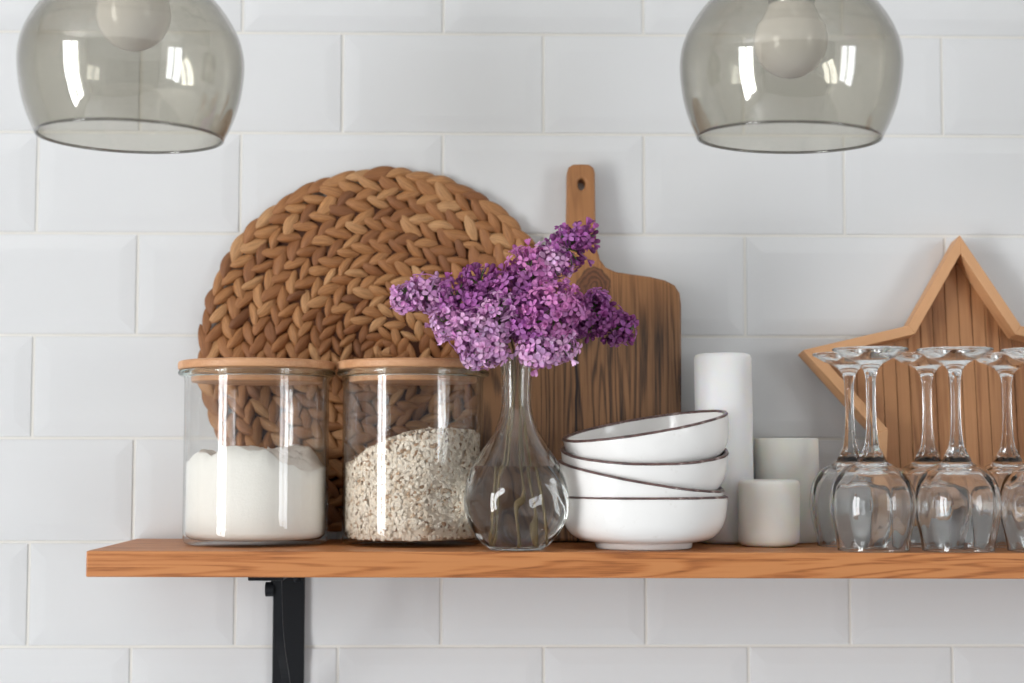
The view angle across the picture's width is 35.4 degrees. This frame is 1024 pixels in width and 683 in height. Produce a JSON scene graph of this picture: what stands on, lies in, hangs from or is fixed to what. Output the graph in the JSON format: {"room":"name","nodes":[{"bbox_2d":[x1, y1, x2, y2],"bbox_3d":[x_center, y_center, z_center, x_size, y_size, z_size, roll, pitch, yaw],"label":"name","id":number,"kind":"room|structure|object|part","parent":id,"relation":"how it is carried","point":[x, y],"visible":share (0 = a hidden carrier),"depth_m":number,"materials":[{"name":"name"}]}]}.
{"room":"kitchen","nodes":[
{"label":"kitchen","id":0,"kind":"room"},
{"bbox_2d":[0,0,1023,682],"bbox_3d":[-0.026,0.339,1.641,4.800,2.620,0.121,0,-4,-1],"label":"wall","id":1,"kind":"structure","parent":0,"point":[110,261],"depth_m":1.61,"materials":[{"name":"white tile"}]},
{"bbox_2d":[248,577,304,682],"bbox_3d":[-0.218,0.307,1.488,0.031,0.190,0.177,0,-4,-1],"label":"shelf bracket","id":2,"kind":"object","parent":1,"relation":"attached to","point":[288,593],"visible":0.73,"depth_m":1.57,"materials":[{"name":"black metal"}]},
{"bbox_2d":[86,539,1023,578],"bbox_3d":[0.506,0.203,1.497,1.750,0.024,0.202,0,-4,-1],"label":"wall shelf","id":3,"kind":"object","parent":1,"relation":"attached to","point":[136,557],"visible":0.96,"depth_m":1.39,"materials":[{"name":"brown wood"}]},
{"bbox_2d":[178,357,335,547],"bbox_3d":[-0.238,0.104,1.497,0.146,0.169,0.146,0,-4,-1],"label":"storage jar","id":4,"kind":"object","parent":3,"relation":"on","point":[251,371],"visible":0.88,"depth_m":1.46,"materials":[{"name":"clear glass"}]},
{"bbox_2d":[186,444,324,540],"bbox_3d":[-0.238,0.139,1.495,0.129,0.087,0.129,0,-4,-1],"label":"flour","id":5,"kind":"object","parent":4,"relation":"in","point":[234,493],"visible":1,"depth_m":1.44,"materials":[{"name":"white food"}]},
{"bbox_3d":[-0.238,0.029,1.502,0.146,0.020,0.146,0,-4,-1],"label":"lid","id":6,"kind":"part","parent":4,"relation":"part of","materials":[{"name":"brown wood"}]},
{"bbox_2d":[198,166,536,534],"bbox_3d":[-0.126,0.008,1.590,0.371,0.371,0.022,0,-4,-1],"label":"placemat","id":7,"kind":"object","parent":3,"relation":"on","point":[320,288],"visible":0.52,"depth_m":1.59,"materials":[{"name":"brown wicker"}]},
{"bbox_2d":[337,357,489,547],"bbox_3d":[-0.093,0.104,1.500,0.143,0.170,0.143,0,-4,-1],"label":"storage jar","id":8,"kind":"object","parent":3,"relation":"on","point":[406,371],"visible":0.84,"depth_m":1.46,"materials":[{"name":"clear glass"}]},
{"bbox_2d":[345,427,479,541],"bbox_3d":[-0.093,0.132,1.498,0.127,0.105,0.127,-2,-5,28],"label":"oats","id":9,"kind":"object","parent":8,"relation":"in","point":[410,485],"visible":0.86,"depth_m":1.44,"materials":[{"name":"beige food"}]},
{"bbox_3d":[-0.093,0.029,1.505,0.143,0.020,0.143,0,-4,-1],"label":"lid","id":10,"kind":"part","parent":8,"relation":"part of","materials":[{"name":"brown wood"}]},
{"bbox_2d":[463,355,568,550],"bbox_3d":[0.004,0.099,1.424,0.094,0.171,0.097,0,-4,-1],"label":"vase","id":11,"kind":"object","parent":3,"relation":"on","point":[516,498],"visible":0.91,"depth_m":1.39,"materials":[{"name":"clear glass"}]},
{"bbox_2d":[389,262,510,353],"bbox_3d":[-0.053,0.053,1.417,0.110,0.249,0.052,0,-4,-1],"label":"sprig","id":12,"kind":"object","parent":11,"relation":"in","point":[418,292],"visible":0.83,"depth_m":1.41,"materials":[{"name":"purple plant"}]},
{"bbox_2d":[424,288,525,370],"bbox_3d":[-0.032,0.063,1.399,0.090,0.226,0.055,0,-4,-1],"label":"sprig","id":13,"kind":"object","parent":11,"relation":"in","point":[480,346],"visible":0.97,"depth_m":1.39,"materials":[{"name":"purple plant"}]},
{"bbox_3d":[-0.023,0.077,1.404,0.063,0.199,0.021,2,-4,-25],"label":"stem","id":14,"kind":"part","parent":13,"relation":"part of","materials":[{"name":"green"}]},
{"bbox_2d":[489,217,599,346],"bbox_3d":[0.026,0.032,1.428,0.108,0.290,0.053,0,-4,-1],"label":"sprig","id":15,"kind":"object","parent":11,"relation":"in","point":[549,261],"visible":0.81,"depth_m":1.43,"materials":[{"name":"purple plant"}]},
{"bbox_2d":[505,277,590,376],"bbox_3d":[0.025,0.060,1.399,0.083,0.232,0.056,-3,-5,32],"label":"sprig","id":16,"kind":"object","parent":11,"relation":"in","point":[546,327],"visible":0.99,"depth_m":1.39,"materials":[{"name":"purple plant"}]},
{"bbox_2d":[522,287,638,354],"bbox_3d":[0.061,0.064,1.432,0.108,0.226,0.043,0,-4,-1],"label":"sprig","id":17,"kind":"object","parent":11,"relation":"in","point":[602,312],"visible":0.63,"depth_m":1.43,"materials":[{"name":"purple plant"}]},
{"bbox_2d":[481,164,680,541],"bbox_3d":[0.068,0.008,1.571,0.197,0.373,0.062,0,-4,-1],"label":"cutting board","id":18,"kind":"object","parent":3,"relation":"on","point":[608,384],"visible":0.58,"depth_m":1.56,"materials":[{"name":"brown wood"}]},
{"bbox_2d":[565,495,727,549],"bbox_3d":[0.120,0.163,1.454,0.153,0.047,0.153,1,-4,-19],"label":"bowl","id":19,"kind":"object","parent":3,"relation":"on","point":[613,523],"visible":0.91,"depth_m":1.39,"materials":[{"name":"white ceramic"}]},
{"bbox_2d":[558,459,724,496],"bbox_3d":[0.117,0.141,1.456,0.152,0.068,0.150,4,-5,-41],"label":"bowl","id":20,"kind":"object","parent":19,"relation":"on","point":[581,482],"visible":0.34,"depth_m":1.39,"materials":[{"name":"white ceramic"}]},
{"bbox_2d":[560,446,728,489],"bbox_3d":[0.120,0.118,1.457,0.152,0.066,0.151,4,-5,-41],"label":"bowl","id":21,"kind":"object","parent":20,"relation":"on","point":[707,474],"visible":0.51,"depth_m":1.39,"materials":[{"name":"white ceramic"}]},
{"bbox_2d":[562,410,728,462],"bbox_3d":[0.121,0.096,1.459,0.152,0.069,0.150,-3,-5,37],"label":"bowl","id":22,"kind":"object","parent":21,"relation":"on","point":[687,436],"visible":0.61,"depth_m":1.40,"materials":[{"name":"white ceramic"}]},
{"bbox_2d":[694,352,753,543],"bbox_3d":[0.203,0.102,1.540,0.056,0.181,0.056,0,-4,-1],"label":"pillar candle","id":23,"kind":"object","parent":3,"relation":"on","point":[722,380],"visible":0.69,"depth_m":1.52,"materials":[{"name":"white wax"}]},
{"bbox_2d":[738,479,799,546],"bbox_3d":[0.239,0.159,1.490,0.057,0.061,0.057,0,-4,-1],"label":"pillar candle","id":24,"kind":"object","parent":3,"relation":"on","point":[768,509],"visible":1,"depth_m":1.47,"materials":[{"name":"white wax"}]},
{"bbox_2d":[755,438,818,542],"bbox_3d":[0.268,0.145,1.562,0.062,0.100,0.062,0,-4,-1],"label":"pillar candle","id":25,"kind":"object","parent":3,"relation":"on","point":[797,459],"visible":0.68,"depth_m":1.54,"materials":[{"name":"white wax"}]},
{"bbox_2d":[809,352,860,546],"bbox_3d":[0.317,0.101,1.504,0.076,0.180,0.076,0,-4,-4],"label":"wine glass","id":26,"kind":"object","parent":3,"relation":"on","point":[849,454],"visible":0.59,"depth_m":1.49,"materials":[{"name":"clear glass"}]},
{"bbox_2d":[809,461,856,546],"bbox_3d":[0.317,0.151,1.501,0.076,0.079,0.076,-2,-4,25],"label":"bowl","id":27,"kind":"object","parent":26,"relation":"attached to","point":[822,483],"depth_m":1.48,"materials":[{"name":"clear glass"}]},
{"bbox_3d":[0.317,0.071,1.506,0.026,0.081,0.026,-2,-4,25],"label":"stem","id":28,"kind":"part","parent":26,"relation":"part of","materials":[{"name":"clear glass"}]},
{"bbox_2d":[829,346,916,551],"bbox_3d":[0.321,0.096,1.432,0.077,0.180,0.077,0,-4,-1],"label":"wine glass","id":29,"kind":"object","parent":3,"relation":"on","point":[873,504],"visible":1,"depth_m":1.41,"materials":[{"name":"clear glass"}]},
{"bbox_3d":[0.321,0.066,1.435,0.026,0.081,0.026,0,-4,-1],"label":"stem","id":30,"kind":"part","parent":29,"relation":"part of","materials":[{"name":"clear glass"}]},
{"bbox_2d":[829,461,916,551],"bbox_3d":[0.321,0.146,1.429,0.076,0.079,0.076,0,-4,-1],"label":"bowl","id":31,"kind":"object","parent":29,"relation":"attached to","point":[873,504],"depth_m":1.40,"materials":[{"name":"clear glass"}]},
{"bbox_2d":[798,236,1023,467],"bbox_3d":[0.445,0.047,1.579,0.320,0.305,0.062,0,-4,-1],"label":"star","id":32,"kind":"object","parent":3,"relation":"on","point":[959,305],"visible":0.6,"depth_m":1.58,"materials":[{"name":"brown wood"}]},
{"bbox_2d":[894,352,942,546],"bbox_3d":[0.390,0.101,1.506,0.076,0.180,0.076,0,-4,4],"label":"wine glass","id":33,"kind":"object","parent":3,"relation":"on","point":[927,456],"visible":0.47,"depth_m":1.50,"materials":[{"name":"clear glass"}]},
{"bbox_2d":[901,461,941,546],"bbox_3d":[0.390,0.152,1.502,0.076,0.079,0.076,0,-4,4],"label":"bowl","id":34,"kind":"object","parent":33,"relation":"attached to","point":[914,470],"depth_m":1.48,"materials":[{"name":"clear glass"}]},
{"bbox_3d":[0.390,0.072,1.508,0.026,0.081,0.026,0,-4,4],"label":"stem","id":35,"kind":"part","parent":33,"relation":"part of","materials":[{"name":"clear glass"}]},
{"bbox_2d":[915,346,1001,552],"bbox_3d":[0.397,0.096,1.434,0.076,0.180,0.076,-3,-5,39],"label":"wine glass","id":36,"kind":"object","parent":3,"relation":"on","point":[959,501],"visible":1,"depth_m":1.41,"materials":[{"name":"clear glass"}]},
{"bbox_3d":[0.397,0.067,1.436,0.026,0.081,0.026,2,-4,-22],"label":"stem","id":37,"kind":"part","parent":36,"relation":"part of","materials":[{"name":"clear glass"}]},
{"bbox_2d":[915,462,1001,552],"bbox_3d":[0.397,0.147,1.430,0.076,0.079,0.076,2,-4,-22],"label":"bowl","id":38,"kind":"object","parent":36,"relation":"attached to","point":[959,504],"depth_m":1.40,"materials":[{"name":"clear glass"}]},
{"bbox_2d":[976,352,1023,547],"bbox_3d":[0.466,0.102,1.507,0.076,0.180,0.076,1,-4,-17],"label":"wine glass","id":39,"kind":"object","parent":3,"relation":"on","point":[1007,458],"visible":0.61,"depth_m":1.50,"materials":[{"name":"clear glass"}]},
{"bbox_2d":[983,461,1023,547],"bbox_3d":[0.466,0.152,1.503,0.076,0.079,0.076,1,-4,-17],"label":"bowl","id":40,"kind":"object","parent":39,"relation":"attached to","point":[999,470],"depth_m":1.48,"materials":[{"name":"clear glass"}]},
{"bbox_3d":[0.466,0.072,1.509,0.026,0.081,0.026,1,-4,-17],"label":"stem","id":41,"kind":"part","parent":39,"relation":"part of","materials":[{"name":"clear glass"}]},
{"bbox_2d":[1000,347,1023,551],"bbox_3d":[0.474,0.097,1.435,0.076,0.180,0.076,4,-6,-43],"label":"wine glass","id":42,"kind":"object","parent":3,"relation":"on","point":[1012,487],"visible":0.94,"depth_m":1.42,"materials":[{"name":"clear glass"}]},
{"bbox_2d":[1000,464,1023,551],"bbox_3d":[0.474,0.147,1.432,0.076,0.079,0.076,4,-6,-43],"label":"bowl","id":43,"kind":"object","parent":42,"relation":"attached to","point":[1012,487],"depth_m":1.42,"materials":[{"name":"clear glass"}]},
{"bbox_3d":[0.010,-1.145,-0.068,5.040,0.100,3.740,0,-4,-1],"label":"ceiling","id":44,"kind":"structure","parent":0,"visible":0},
{"bbox_2d":[16,0,243,153],"bbox_3d":[-0.311,-0.578,1.339,0.182,0.829,0.182,0,-4,1],"label":"pendant lamp","id":45,"kind":"object","parent":44,"relation":"hanging from","point":[128,25],"visible":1,"depth_m":1.30,"materials":[{"name":"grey glass"}]},
{"bbox_3d":[-0.311,-0.265,1.317,0.061,0.054,0.061,1,-3,-1],"label":"bulb","id":46,"kind":"part","parent":45,"relation":"part of","materials":[{"name":"white glass"}]},
{"bbox_2d":[680,0,903,153],"bbox_3d":[0.230,-0.577,1.350,0.182,0.828,0.182,2,-4,-25],"label":"pendant lamp","id":47,"kind":"object","parent":44,"relation":"hanging from","point":[791,37],"visible":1,"depth_m":1.30,"materials":[{"name":"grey glass"}]},
{"bbox_3d":[0.231,-0.255,1.326,0.061,0.076,0.061,2,-2,-1],"label":"bulb","id":48,"kind":"part","parent":47,"relation":"part of","materials":[{"name":"white glass"}]},
{"bbox_2d":[768,0,814,4],"bbox_3d":[0.232,-0.294,1.328,0.052,0.045,0.052,2,-2,-1],"label":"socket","id":49,"kind":"object","parent":47,"relation":"attached to","point":[770,2],"depth_m":1.31,"materials":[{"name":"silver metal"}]}
]}

